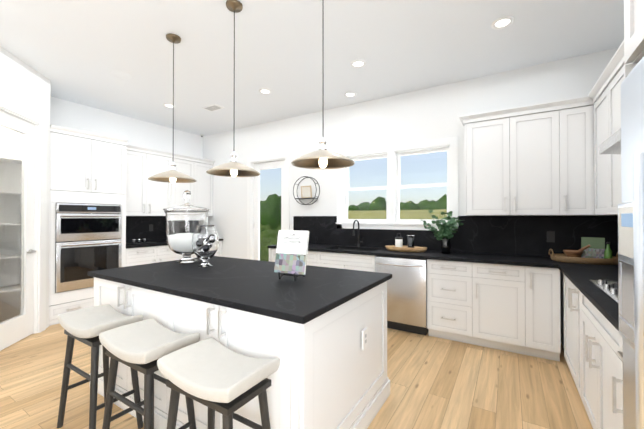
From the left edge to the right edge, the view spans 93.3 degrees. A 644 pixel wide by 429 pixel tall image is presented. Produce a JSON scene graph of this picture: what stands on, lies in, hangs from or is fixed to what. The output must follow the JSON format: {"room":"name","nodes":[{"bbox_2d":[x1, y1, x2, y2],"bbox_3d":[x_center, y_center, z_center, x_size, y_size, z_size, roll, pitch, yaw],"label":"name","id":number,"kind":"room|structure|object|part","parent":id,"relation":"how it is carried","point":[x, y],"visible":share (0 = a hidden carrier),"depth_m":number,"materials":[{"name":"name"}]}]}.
{"room":"kitchen","nodes":[
{"label":"kitchen","id":0,"kind":"room"},
{"bbox_2d":[0,46,49,327],"bbox_3d":[-3.259,-0.145,3.065,0.110,3.050,1.400,0,0,-13],"label":"wall","id":1,"kind":"structure","parent":0,"point":[24,84],"depth_m":3.43,"materials":[{"name":"white paint"}]},
{"bbox_2d":[0,110,36,350],"bbox_3d":[-3.290,0.163,3.204,0.508,2.419,0.509,0,-1,32],"label":"pantry door","id":2,"kind":"structure","parent":1,"relation":"in","point":[15,329],"depth_m":3.40,"materials":[{"name":"white paint"}]},
{"bbox_2d":[0,96,46,333],"bbox_3d":[-3.283,0.108,3.206,0.130,2.545,0.930,0,0,-13],"label":"door frame","id":3,"kind":"structure","parent":1,"relation":"attached to","point":[38,121],"depth_m":3.56,"materials":[{"name":"white paint"}]},
{"bbox_2d":[20,80,50,313],"bbox_3d":[-3.669,-0.139,3.883,0.645,3.050,0.107,0,-1,32],"label":"wall","id":4,"kind":"structure","parent":0,"point":[21,211],"depth_m":3.99,"materials":[{"name":"white paint"}]},
{"bbox_2d":[0,96,202,322],"bbox_3d":[-4.521,-0.144,3.258,0.150,3.050,7.750,0,-1,32],"label":"wall","id":5,"kind":"structure","parent":0,"point":[132,131],"depth_m":4.51,"materials":[{"name":"white paint"}]},
{"bbox_2d":[0,156,21,296],"bbox_3d":[-4.307,0.180,3.095,0.377,1.740,1.880,0,-1,32],"label":"shelf","id":6,"kind":"object","parent":5,"relation":"attached to","point":[4,257],"depth_m":3.63,"materials":[{"name":"white paint"}]},
{"bbox_2d":[126,216,166,242],"bbox_3d":[-2.971,0.255,5.607,0.020,0.447,1.775,0,-1,32],"label":"backsplash","id":7,"kind":"structure","parent":5,"relation":"attached to","point":[137,227],"depth_m":5.36,"materials":[{"name":"black stone"}]},
{"bbox_2d":[125,148,176,215],"bbox_3d":[-3.054,-0.516,5.182,0.330,1.086,0.959,0,-1,32],"label":"upper cabinet","id":8,"kind":"object","parent":5,"relation":"attached to","point":[145,196],"depth_m":5.09,"materials":[{"name":"paint"}]},
{"bbox_2d":[177,156,212,215],"bbox_3d":[-2.614,-0.511,5.898,0.330,1.086,0.957,0,-1,32],"label":"upper cabinet","id":9,"kind":"object","parent":5,"relation":"attached to","point":[201,190],"depth_m":5.91,"materials":[{"name":"paint"}]},
{"bbox_2d":[0,323,592,428],"bbox_3d":[-1.728,1.416,1.439,6.900,0.100,8.000,0,-1,32],"label":"floor","id":10,"kind":"structure","parent":0,"point":[438,383],"depth_m":2.40,"materials":[{"name":"brown wood"}]},
{"bbox_2d":[49,124,127,325],"bbox_3d":[-3.382,0.139,4.291,0.701,2.500,0.886,0,-1,32],"label":"tall cabinet","id":11,"kind":"object","parent":10,"relation":"on","point":[87,233],"visible":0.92,"depth_m":4.06,"materials":[{"name":"paint"}]},
{"bbox_2d":[57,304,142,428],"bbox_3d":[-1.431,1.007,1.964,0.481,0.730,0.302,0,-1,32],"label":"stool","id":12,"kind":"object","parent":10,"relation":"on","point":[87,326],"visible":0.83,"depth_m":1.94,"materials":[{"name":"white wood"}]},
{"bbox_3d":[-1.431,0.689,1.967,0.470,0.106,0.310,0,-1,32],"label":"seat","id":13,"kind":"part","parent":12,"relation":"part of","materials":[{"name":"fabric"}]},
{"bbox_2d":[99,318,199,428],"bbox_3d":[-0.939,1.005,1.656,0.481,0.730,0.302,0,-1,32],"label":"stool","id":14,"kind":"object","parent":10,"relation":"on","point":[143,346],"visible":0.9,"depth_m":1.62,"materials":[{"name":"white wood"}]},
{"bbox_3d":[-0.939,1.055,1.655,0.481,0.630,0.301,0,-1,32],"label":"frame","id":15,"kind":"part","parent":14,"relation":"part of","materials":[{"name":"grey wood"}]},
{"bbox_3d":[-0.939,0.686,1.658,0.470,0.106,0.310,0,-1,32],"label":"seat","id":16,"kind":"part","parent":14,"relation":"part of","materials":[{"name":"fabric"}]},
{"bbox_2d":[126,247,182,266],"bbox_3d":[-2.924,0.954,5.126,0.600,0.885,1.020,0,-1,32],"label":"base cabinet","id":17,"kind":"object","parent":10,"relation":"on","point":[142,254],"depth_m":4.84,"materials":[{"name":"paint"}]},
{"bbox_2d":[126,240,168,246],"bbox_3d":[-2.704,0.496,5.451,0.638,0.034,1.798,0,-1,32],"label":"countertop","id":18,"kind":"structure","parent":17,"relation":"on","point":[163,243],"depth_m":4.90,"materials":[{"name":"black stone"}]},
{"bbox_2d":[126,239,158,244],"bbox_3d":[-2.950,0.438,4.994,0.300,0.073,0.400,0,-1,32],"label":"tray","id":19,"kind":"object","parent":18,"relation":"on","point":[134,242],"visible":0.96,"depth_m":4.95,"materials":[{"name":"black metal"}]},
{"bbox_2d":[191,239,221,257],"bbox_3d":[-2.484,0.959,5.841,0.600,0.885,0.897,0,-1,32],"label":"base cabinet","id":20,"kind":"object","parent":10,"relation":"on","point":[219,252],"depth_m":6.01,"materials":[{"name":"paint"}]},
{"bbox_2d":[157,337,279,428],"bbox_3d":[-0.461,1.002,1.355,0.481,0.730,0.302,0,-1,32],"label":"stool","id":21,"kind":"object","parent":10,"relation":"on","point":[212,374],"visible":1,"depth_m":1.31,"materials":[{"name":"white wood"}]},
{"bbox_3d":[-0.461,1.053,1.355,0.481,0.630,0.301,0,-1,32],"label":"frame","id":22,"kind":"part","parent":21,"relation":"part of","materials":[{"name":"grey wood"}]},
{"bbox_2d":[89,276,389,428],"bbox_3d":[-0.670,0.931,2.358,2.067,0.885,1.195,0,-1,32],"label":"kitchen island","id":23,"kind":"object","parent":10,"relation":"on","point":[320,333],"depth_m":1.71,"materials":[{"name":"paint"}]},
{"bbox_2d":[87,256,391,323],"bbox_3d":[-0.664,0.471,2.374,2.100,0.034,1.184,0,-1,32],"label":"island countertop","id":24,"kind":"structure","parent":23,"relation":"on","point":[255,285],"depth_m":1.99,"materials":[{"name":"black stone"}]},
{"bbox_2d":[163,190,209,262],"bbox_3d":[-1.308,0.110,2.953,0.420,0.696,0.420,0,-1,32],"label":"jar","id":25,"kind":"object","parent":24,"relation":"on","point":[184,220],"visible":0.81,"depth_m":2.80,"materials":[{"name":"clear glass"}]},
{"bbox_2d":[191,225,218,266],"bbox_3d":[-1.032,0.276,2.694,0.228,0.359,0.228,0,-1,32],"label":"jar","id":26,"kind":"object","parent":24,"relation":"on","point":[205,242],"visible":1,"depth_m":2.62,"materials":[{"name":"clear glass"}]},
{"bbox_2d":[274,230,308,280],"bbox_3d":[-0.211,0.281,2.139,0.236,0.337,0.160,0,-1,24],"label":"easel","id":27,"kind":"object","parent":24,"relation":"on","point":[291,253],"visible":1,"depth_m":2.12,"materials":[{"name":"white paper"}]},
{"bbox_2d":[269,248,275,261],"bbox_3d":[-0.477,0.951,4.769,0.394,0.885,0.620,0,-1,32],"label":"base cabinet","id":28,"kind":"object","parent":10,"relation":"on","point":[272,251],"depth_m":4.60,"materials":[{"name":"paint"}]},
{"bbox_2d":[306,248,342,267],"bbox_3d":[-0.133,0.949,4.570,0.639,0.885,0.600,0,-1,32],"label":"base cabinet","id":29,"kind":"object","parent":10,"relation":"on","point":[329,256],"depth_m":4.11,"materials":[{"name":"paint"}]},
{"bbox_2d":[267,244,342,251],"bbox_3d":[-0.262,0.489,4.630,0.940,0.034,0.638,0,-1,32],"label":"countertop","id":30,"kind":"structure","parent":29,"relation":"on","point":[311,247],"depth_m":4.47,"materials":[{"name":"black stone"}]},
{"bbox_2d":[331,264,374,271],"bbox_3d":[0.450,1.069,4.210,0.848,0.640,0.600,0,-1,32],"label":"base cabinet","id":31,"kind":"object","parent":10,"relation":"on","point":[361,267],"depth_m":3.87,"materials":[{"name":"paint"}]},
{"bbox_2d":[375,256,427,334],"bbox_3d":[1.043,0.948,3.781,0.606,0.875,0.653,0,-1,32],"label":"dishwasher","id":32,"kind":"object","parent":10,"relation":"on","point":[407,297],"visible":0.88,"depth_m":3.52,"materials":[{"name":"silver metal"}]},
{"bbox_2d":[427,260,478,345],"bbox_3d":[1.554,0.941,3.531,0.517,0.885,0.600,0,-1,32],"label":"base cabinet","id":33,"kind":"object","parent":10,"relation":"on","point":[452,285],"depth_m":3.27,"materials":[{"name":"paint"}]},
{"bbox_2d":[479,264,534,356],"bbox_3d":[1.945,0.939,3.291,0.519,0.885,0.600,0,-1,32],"label":"base cabinet","id":34,"kind":"object","parent":10,"relation":"on","point":[509,303],"depth_m":3.02,"materials":[{"name":"paint"}]},
{"bbox_2d":[367,248,617,268],"bbox_3d":[1.798,0.479,3.363,2.498,0.034,0.638,0,-1,32],"label":"countertop","id":35,"kind":"structure","parent":34,"relation":"on","point":[467,257],"depth_m":3.23,"materials":[{"name":"black stone"}]},
{"bbox_2d":[353,220,362,246],"bbox_3d":[0.511,0.271,4.340,0.098,0.396,0.211,0,-1,32],"label":"faucet","id":36,"kind":"object","parent":35,"relation":"on","point":[359,242],"visible":1,"depth_m":4.40,"materials":[{"name":"black metal"}]},
{"bbox_2d":[385,233,426,251],"bbox_3d":[1.062,0.352,3.864,0.540,0.226,0.227,0,-1,32],"label":"wood tray","id":37,"kind":"object","parent":35,"relation":"on","point":[400,247],"visible":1,"depth_m":3.80,"materials":[{"name":"brown wood"}]},
{"bbox_2d":[421,209,463,253],"bbox_3d":[1.415,0.201,3.622,0.469,0.524,0.535,0,-1,32],"label":"eucalyptus plant","id":38,"kind":"object","parent":35,"relation":"on","point":[444,232],"visible":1,"depth_m":3.58,"materials":[{"name":"green plant"}]},
{"bbox_2d":[548,237,617,264],"bbox_3d":[2.534,0.340,2.935,0.557,0.235,0.371,0,-1,32],"label":"wicker tray","id":39,"kind":"object","parent":35,"relation":"on","point":[593,250],"visible":0.9,"depth_m":2.91,"materials":[{"name":"brown wood"}]},
{"bbox_2d":[581,237,604,258],"bbox_3d":[2.635,0.333,2.958,0.177,0.222,0.083,0,-1,32],"label":"book","id":40,"kind":"object","parent":39,"relation":"on","point":[596,249],"depth_m":2.95,"materials":[{"name":"paper"}]},
{"bbox_2d":[604,242,611,258],"bbox_3d":[2.644,0.347,2.809,0.056,0.186,0.056,0,-1,32],"label":"oil bottle","id":41,"kind":"object","parent":39,"relation":"on","point":[608,252],"depth_m":2.80,"materials":[{"name":"green glass"}]},
{"bbox_2d":[535,268,560,361],"bbox_3d":[2.205,0.938,3.131,0.329,0.885,0.600,0,-1,32],"label":"base cabinet","id":42,"kind":"object","parent":10,"relation":"on","point":[547,280],"depth_m":2.85,"materials":[{"name":"paint"}]},
{"bbox_2d":[562,277,577,389],"bbox_3d":[2.259,0.931,2.298,0.600,0.885,0.680,0,-1,32],"label":"base cabinet","id":43,"kind":"object","parent":10,"relation":"on","point":[569,294],"depth_m":2.46,"materials":[{"name":"paint"}]},
{"bbox_2d":[560,267,614,342],"bbox_3d":[2.590,0.935,2.835,0.600,0.885,0.700,0,-1,32],"label":"base cabinet","id":44,"kind":"object","parent":10,"relation":"on","point":[598,267],"depth_m":3.01,"materials":[{"name":"paint"}]},
{"bbox_2d":[578,293,613,428],"bbox_3d":[1.790,0.925,1.536,0.600,0.885,1.009,0,-1,32],"label":"base cabinet","id":45,"kind":"object","parent":10,"relation":"on","point":[592,340],"depth_m":1.71,"materials":[{"name":"paint"}]},
{"bbox_2d":[558,265,622,340],"bbox_3d":[1.881,0.466,1.723,0.638,0.034,2.064,0,-1,32],"label":"countertop","id":46,"kind":"structure","parent":45,"relation":"on","point":[578,276],"depth_m":1.98,"materials":[{"name":"black stone"}]},
{"bbox_2d":[589,279,618,304],"bbox_3d":[1.785,0.426,1.550,0.500,0.041,0.860,0,-1,32],"label":"cooktop","id":47,"kind":"object","parent":46,"relation":"in","point":[608,288],"visible":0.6,"depth_m":1.78,"materials":[{"name":"silver metal"}]},
{"bbox_2d":[614,329,622,428],"bbox_3d":[1.473,0.921,1.021,0.600,0.885,0.439,0,-1,32],"label":"base cabinet","id":48,"kind":"object","parent":10,"relation":"on","point":[618,343],"depth_m":1.36,"materials":[{"name":"paint"}]},
{"bbox_2d":[618,56,643,428],"bbox_3d":[1.031,0.451,0.470,0.764,1.815,0.913,0,-1,32],"label":"refrigerator","id":49,"kind":"object","parent":10,"relation":"on","point":[631,262],"visible":1,"depth_m":0.90,"materials":[{"name":"grey metal"}]},
{"bbox_2d":[0,0,623,135],"bbox_3d":[-1.728,-1.734,1.465,6.900,0.100,8.000,0,-1,32],"label":"ceiling","id":50,"kind":"structure","parent":0,"point":[75,51],"depth_m":3.04,"materials":[{"name":"white paint"}]},
{"bbox_2d":[163,103,175,107],"bbox_3d":[-2.320,-1.652,4.623,0.175,0.011,0.175,0,0,-7],"label":"recessed light","id":51,"kind":"object","parent":50,"relation":"in","point":[167,105],"depth_m":4.61,"materials":[{"name":"white paint"}]},
{"bbox_2d":[148,33,196,182],"bbox_3d":[-1.402,-0.983,2.866,0.414,1.376,0.414,0,-1,32],"label":"pendant light","id":52,"kind":"object","parent":50,"relation":"hanging from","point":[173,175],"visible":1,"depth_m":2.85,"materials":[{"name":"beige metal"}]},
{"bbox_2d":[202,104,224,111],"bbox_3d":[-1.688,-1.651,4.715,0.320,0.012,0.180,0,-1,32],"label":"ceiling vent","id":53,"kind":"object","parent":50,"relation":"in","point":[213,107],"visible":0.98,"depth_m":4.69,"materials":[{"name":"white metal"}]},
{"bbox_2d":[206,0,259,176],"bbox_3d":[-0.700,-0.987,2.423,0.414,1.376,0.414,0,-1,32],"label":"pendant light","id":54,"kind":"object","parent":50,"relation":"hanging from","point":[233,167],"visible":1,"depth_m":2.41,"materials":[{"name":"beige metal"}]},
{"bbox_2d":[259,89,271,93],"bbox_3d":[-0.764,-1.656,4.100,0.175,0.011,0.175,0,0,23],"label":"recessed light","id":55,"kind":"object","parent":50,"relation":"in","point":[263,91],"depth_m":4.10,"materials":[{"name":"white paint"}]},
{"bbox_2d":[291,0,354,168],"bbox_3d":[0.007,-0.990,1.988,0.414,1.376,0.414,0,-1,32],"label":"pendant light","id":56,"kind":"object","parent":50,"relation":"hanging from","point":[323,157],"visible":1,"depth_m":1.99,"materials":[{"name":"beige metal"}]},
{"bbox_2d":[344,92,356,96],"bbox_3d":[0.390,-1.655,4.200,0.175,0.011,0.175,0,-1,26],"label":"recessed light","id":57,"kind":"object","parent":50,"relation":"in","point":[348,94],"depth_m":4.20,"materials":[{"name":"white paint"}]},
{"bbox_2d":[350,59,365,67],"bbox_3d":[0.401,-1.662,3.359,0.175,0.011,0.175,0,0,23],"label":"recessed light","id":58,"kind":"object","parent":50,"relation":"in","point":[359,63],"depth_m":3.35,"materials":[{"name":"white paint"}]},
{"bbox_2d":[491,16,513,29],"bbox_3d":[1.573,-1.667,2.650,0.175,0.011,0.175,0,0,-7],"label":"recessed light","id":59,"kind":"object","parent":50,"relation":"in","point":[502,22],"depth_m":2.64,"materials":[{"name":"white paint"}]},
{"bbox_2d":[203,47,618,258],"bbox_3d":[0.303,-0.132,4.752,6.800,3.050,0.150,0,-1,32],"label":"wall","id":60,"kind":"structure","parent":0,"point":[432,113],"depth_m":4.43,"materials":[{"name":"white paint"}]},
{"bbox_2d":[247,152,289,259],"bbox_3d":[-0.933,0.169,5.498,0.990,2.460,0.170,0,-1,32],"label":"door frame","id":61,"kind":"structure","parent":60,"relation":"attached to","point":[251,161],"depth_m":5.64,"materials":[{"name":"white paint"}]},
{"bbox_2d":[254,160,284,260],"bbox_3d":[-0.949,0.213,5.476,0.768,2.321,0.095,0,-1,32],"label":"door leaf","id":62,"kind":"structure","parent":60,"relation":"in","point":[258,167],"depth_m":5.62,"materials":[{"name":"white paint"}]},
{"bbox_2d":[293,176,319,204],"bbox_3d":[-0.254,-0.387,4.937,0.459,0.462,0.118,0,-1,32],"label":"shelf","id":63,"kind":"object","parent":60,"relation":"attached to","point":[306,192],"visible":0.98,"depth_m":4.94,"materials":[{"name":"black metal"}]},
{"bbox_2d":[336,136,458,230],"bbox_3d":[1.000,-0.381,4.304,1.740,1.180,0.185,0,-1,32],"label":"window","id":64,"kind":"structure","parent":60,"relation":"in","point":[392,154],"depth_m":4.24,"materials":[{"name":"white paint"}]},
{"bbox_2d":[293,216,617,256],"bbox_3d":[1.274,0.243,4.049,4.108,0.447,0.021,0,-1,32],"label":"backsplash","id":65,"kind":"structure","parent":60,"relation":"attached to","point":[518,235],"depth_m":3.56,"materials":[{"name":"black stone"}]},
{"bbox_2d":[547,231,554,241],"bbox_3d":[2.478,0.241,3.293,0.070,0.120,0.004,0,-1,32],"label":"electrical outlet plate","id":66,"kind":"object","parent":65,"relation":"attached to","point":[550,236],"depth_m":3.29,"materials":[{"name":"black plastic"}]},
{"bbox_2d":[463,104,570,215],"bbox_3d":[2.100,-0.531,3.365,0.919,1.086,0.330,0,-1,32],"label":"upper cabinet","id":67,"kind":"object","parent":60,"relation":"attached to","point":[533,160],"depth_m":3.19,"materials":[{"name":"paint"}]},
{"bbox_2d":[571,100,594,215],"bbox_3d":[2.527,-0.533,3.102,0.319,1.086,0.330,0,-1,32],"label":"upper cabinet","id":68,"kind":"object","parent":60,"relation":"attached to","point":[582,111],"depth_m":2.93,"materials":[{"name":"paint"}]},
{"bbox_3d":[1.143,-0.172,-0.227,0.150,3.050,7.750,0,-1,32],"label":"wall","id":69,"kind":"structure","parent":0,"visible":0},
{"bbox_2d":[592,84,603,214],"bbox_3d":[2.566,-0.538,2.550,0.330,1.086,0.550,0,-1,32],"label":"upper cabinet","id":70,"kind":"object","parent":69,"relation":"attached to","point":[598,99],"depth_m":2.74,"materials":[{"name":"paint"}]},
{"bbox_2d":[604,68,629,214],"bbox_3d":[2.298,-0.541,2.116,0.330,1.086,0.709,0,-1,32],"label":"upper cabinet","id":71,"kind":"object","parent":69,"relation":"attached to","point":[604,94],"depth_m":2.38,"materials":[{"name":"paint"}]},
{"bbox_2d":[599,128,620,153],"bbox_3d":[1.825,-0.411,1.531,0.475,0.116,0.892,0,-1,32],"label":"range hood","id":72,"kind":"object","parent":71,"relation":"attached to","point":[611,144],"visible":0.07,"depth_m":1.85,"materials":[{"name":"silver metal"}]},
{"bbox_2d":[616,0,643,71],"bbox_3d":[1.183,-0.803,0.638,0.680,0.586,0.540,0,-1,32],"label":"upper cabinet","id":73,"kind":"object","parent":69,"relation":"attached to","point":[631,50],"depth_m":0.99,"materials":[{"name":"paint"}]},
{"label":"outside","id":74,"kind":"structure","parent":0,"visible":0},
{"bbox_2d":[348,209,446,218],"bbox_3d":[18.734,0.953,31.357,150.000,3.723,64.000,0,-1,32],"label":"field","id":75,"kind":"structure","parent":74,"point":[380,214],"depth_m":30.11,"materials":[{"name":"green plant"}]},
{"bbox_2d":[260,194,446,260],"bbox_3d":[14.614,-0.401,29.692,133.428,6.476,51.339,0,-1,32],"label":"trees","id":76,"kind":"object","parent":75,"relation":"on","point":[270,222],"depth_m":17.08,"materials":[{"name":"green plant"}]}
]}

